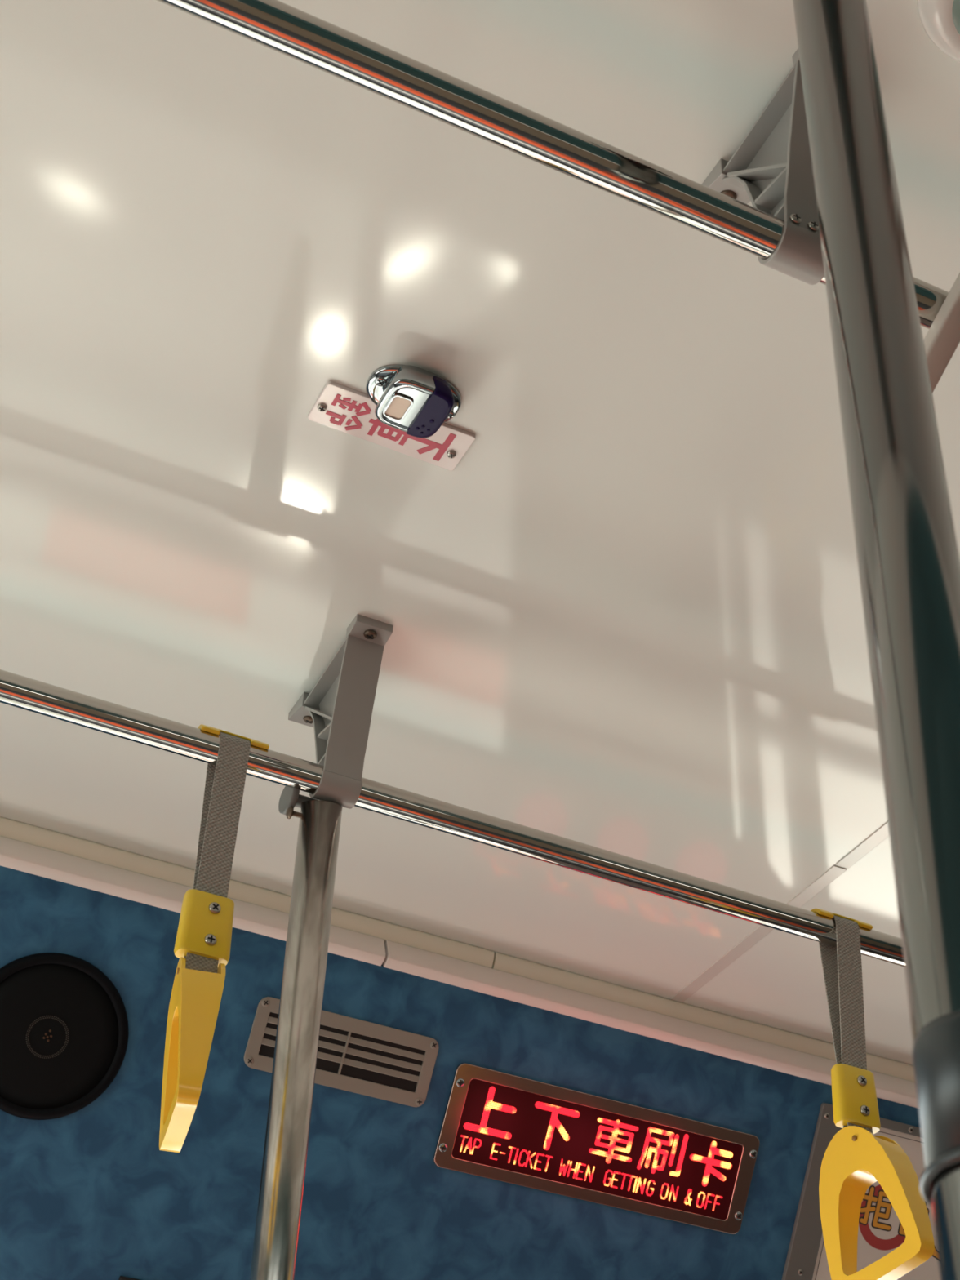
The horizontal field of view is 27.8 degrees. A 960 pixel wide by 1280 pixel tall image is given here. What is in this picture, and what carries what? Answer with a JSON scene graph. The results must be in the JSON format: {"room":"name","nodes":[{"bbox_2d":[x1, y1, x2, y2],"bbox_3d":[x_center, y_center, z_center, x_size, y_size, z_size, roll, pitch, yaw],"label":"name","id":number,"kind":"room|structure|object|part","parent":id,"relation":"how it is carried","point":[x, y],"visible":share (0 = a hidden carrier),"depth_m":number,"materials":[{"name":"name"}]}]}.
{"room":"transit interior","nodes":[
{"label":"transit interior","id":0,"kind":"room"},
{"bbox_2d":[0,866,920,1279],"bbox_3d":[-0.053,1.503,2.137,7.000,2.310,0.390,18,-41,-19],"label":"wall","id":1,"kind":"structure","parent":0,"point":[90,1193],"depth_m":2.60,"materials":[{"name":"blue fabric"}]},
{"bbox_2d":[0,952,128,1119],"bbox_3d":[-0.550,0.502,2.461,0.209,0.182,0.115,18,-41,-19],"label":"loudspeaker","id":2,"kind":"object","parent":1,"relation":"attached to","point":[64,1023],"visible":1,"depth_m":2.46,"materials":[{"name":"black plastic"}]},
{"bbox_2d":[118,1275,140,1279],"bbox_3d":[-0.402,0.887,2.491,0.158,0.096,0.061,18,-41,-19],"label":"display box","id":3,"kind":"object","parent":1,"relation":"on","point":[121,1277],"visible":1,"depth_m":2.47,"materials":[{"name":"black"}]},
{"bbox_2d":[0,835,386,965],"bbox_3d":[-1.604,-0.057,2.110,3.274,0.042,0.040,18,-41,-19],"label":"trim","id":4,"kind":"structure","parent":1,"relation":"attached to","point":[15,855],"depth_m":2.52,"materials":[{"name":"white plastic"}]},
{"bbox_2d":[0,816,494,968],"bbox_3d":[-1.529,-0.058,2.158,3.440,0.025,0.029,18,-41,-19],"label":"trim","id":5,"kind":"structure","parent":1,"relation":"attached to","point":[10,828],"depth_m":2.59,"materials":[{"name":"white plastic"}]},
{"bbox_2d":[244,996,438,1106],"bbox_3d":[-0.184,0.553,2.602,0.263,0.083,0.052,18,-41,-19],"label":"air vent","id":6,"kind":"object","parent":1,"relation":"in","point":[355,1055],"visible":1,"depth_m":2.61,"materials":[{"name":"grey plastic"}]},
{"bbox_2d":[433,1062,759,1234],"bbox_3d":[0.171,0.718,2.727,0.488,0.125,0.078,18,-41,-19],"label":"led sign","id":7,"kind":"object","parent":1,"relation":"attached to","point":[499,1126],"visible":1,"depth_m":2.72,"materials":[{"name":"brown plastic"}]},
{"bbox_2d":[382,940,918,1108],"bbox_3d":[1.537,0.982,3.260,3.722,0.042,0.040,18,-41,-19],"label":"trim","id":8,"kind":"structure","parent":1,"relation":"attached to","point":[398,957],"depth_m":2.76,"materials":[{"name":"white plastic"}]},
{"bbox_2d":[491,951,915,1082],"bbox_3d":[1.611,0.981,3.307,3.557,0.025,0.029,18,-41,-19],"label":"trim","id":9,"kind":"structure","parent":1,"relation":"attached to","point":[503,962],"depth_m":2.81,"materials":[{"name":"white plastic"}]},
{"bbox_2d":[782,1102,940,1279],"bbox_3d":[0.777,0.956,2.945,0.706,0.310,0.190,18,-41,-19],"label":"sign","id":10,"kind":"object","parent":1,"relation":"attached to","point":[881,1231],"visible":0.44,"depth_m":2.87,"materials":[{"name":"grey"}]},
{"bbox_2d":[812,1127,940,1279],"bbox_3d":[0.778,0.949,2.948,0.616,0.316,0.003,18,-10,-19],"label":"poster","id":11,"kind":"object","parent":10,"relation":"attached to","point":[881,1231],"depth_m":2.88,"materials":[{"name":"white paper"}]},
{"bbox_2d":[0,0,959,1065],"bbox_3d":[0.763,-0.415,1.641,7.000,0.030,3.400,18,-41,-19],"label":"ceiling","id":12,"kind":"structure","parent":0,"point":[628,620],"depth_m":1.96,"materials":[{"name":"white plastic"}]},
{"bbox_2d":[288,613,392,808],"bbox_3d":[-0.165,0.111,2.166,0.046,0.196,0.210,18,-41,-19],"label":"bracket","id":13,"kind":"object","parent":12,"relation":"attached to","point":[339,708],"visible":0.95,"depth_m":2.14,"materials":[{"name":"grey plastic"}]},
{"bbox_2d":[0,669,904,967],"bbox_3d":[0.297,0.306,2.264,6.960,0.032,0.032,18,-41,-19],"label":"handrail","id":14,"kind":"object","parent":13,"relation":"attached to","point":[17,691],"visible":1,"depth_m":2.13,"materials":[{"name":"silver metal"}]},
{"bbox_2d":[159,724,269,1152],"bbox_3d":[-0.272,0.278,1.932,0.076,0.447,0.132,18,-41,-19],"label":"handle","id":15,"kind":"object","parent":14,"relation":"hanging from","point":[202,944],"visible":0.88,"depth_m":1.90,"materials":[{"name":"yellow plastic"}]},
{"bbox_3d":[-0.277,0.385,1.847,0.043,0.172,0.130,11,-39,-11],"label":"handle","id":16,"kind":"part","parent":15,"relation":"part of","materials":[{"name":"yellow plastic"}]},
{"bbox_2d":[810,908,934,1279],"bbox_3d":[0.428,0.501,2.175,0.076,0.451,0.135,18,-41,-19],"label":"handle","id":17,"kind":"object","parent":14,"relation":"hanging from","point":[855,1158],"visible":0.92,"depth_m":2.13,"materials":[{"name":"yellow plastic"}]},
{"bbox_3d":[0.422,0.611,2.096,0.043,0.172,0.130,26,-52,-27],"label":"handle","id":18,"kind":"part","parent":17,"relation":"part of","materials":[{"name":"yellow plastic"}]},
{"bbox_2d":[307,381,475,471],"bbox_3d":[-0.087,-0.209,1.911,0.159,0.009,0.055,18,-41,-19],"label":"name plate","id":19,"kind":"object","parent":12,"relation":"attached to","point":[342,408],"visible":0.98,"depth_m":1.91,"materials":[{"name":"white plastic"}]},
{"bbox_2d":[365,364,462,438],"bbox_3d":[-0.062,-0.227,1.862,0.095,0.039,0.080,18,-41,-19],"label":"bell","id":20,"kind":"object","parent":12,"relation":"attached to","point":[413,400],"visible":1,"depth_m":1.85,"materials":[{"name":"silver metal"}]},
{"bbox_2d":[671,865,846,1002],"bbox_3d":[0.377,0.409,2.669,0.020,0.003,0.414,18,-41,-19],"label":"trim","id":21,"kind":"structure","parent":12,"relation":"attached to","point":[830,875],"depth_m":2.68,"materials":[{"name":"white plastic"}]},
{"bbox_2d":[702,48,824,284],"bbox_3d":[0.243,-0.357,1.559,0.046,0.196,0.178,18,-41,-19],"label":"bracket","id":22,"kind":"object","parent":12,"relation":"attached to","point":[771,169],"visible":0.62,"depth_m":1.54,"materials":[{"name":"grey plastic"}]},
{"bbox_2d":[156,0,948,328],"bbox_3d":[0.673,-0.161,1.659,6.960,0.032,0.032,18,-41,-19],"label":"handrail","id":23,"kind":"object","parent":22,"relation":"attached to","point":[280,27],"visible":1,"depth_m":1.41,"materials":[{"name":"silver metal"}]},
{"bbox_2d":[835,821,888,868],"bbox_3d":[1.075,-0.459,1.546,0.020,0.003,2.742,18,-41,-19],"label":"trim","id":24,"kind":"structure","parent":12,"relation":"attached to","point":[882,833],"depth_m":2.48,"materials":[{"name":"white plastic"}]},
{"bbox_2d":[917,0,959,62],"bbox_3d":[0.412,-0.496,1.503,0.140,0.037,0.140,18,-41,-19],"label":"recessed light","id":25,"kind":"object","parent":12,"relation":"in","point":[940,19],"visible":1,"depth_m":1.52,"materials":[{"name":"white"}]},
{"bbox_2d":[923,272,959,392],"bbox_3d":[0.432,-0.347,1.518,0.047,0.263,0.286,26,-44,-27],"label":"support strut","id":26,"kind":"object","parent":12,"relation":"attached to","point":[942,339],"visible":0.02,"depth_m":1.51,"materials":[{"name":"grey"}]},
{"bbox_3d":[0.640,1.520,0.230,7.200,0.050,3.630,18,-41,-19],"label":"floor","id":27,"kind":"structure","parent":0,"visible":0},
{"bbox_2d":[249,786,342,1279],"bbox_3d":[-0.229,1.099,1.536,0.072,2.182,0.327,4,-39,-3],"label":"pole","id":28,"kind":"object","parent":27,"relation":"on","point":[276,1238],"visible":0.96,"depth_m":2.00,"materials":[{"name":"metal"}]},
{"bbox_2d":[792,0,959,1279],"bbox_3d":[0.165,0.264,0.608,0.090,2.359,0.265,-13,-41,18],"label":"pole","id":29,"kind":"object","parent":27,"relation":"on","point":[908,553],"visible":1,"depth_m":0.85,"materials":[{"name":"silver metal"}]}
]}

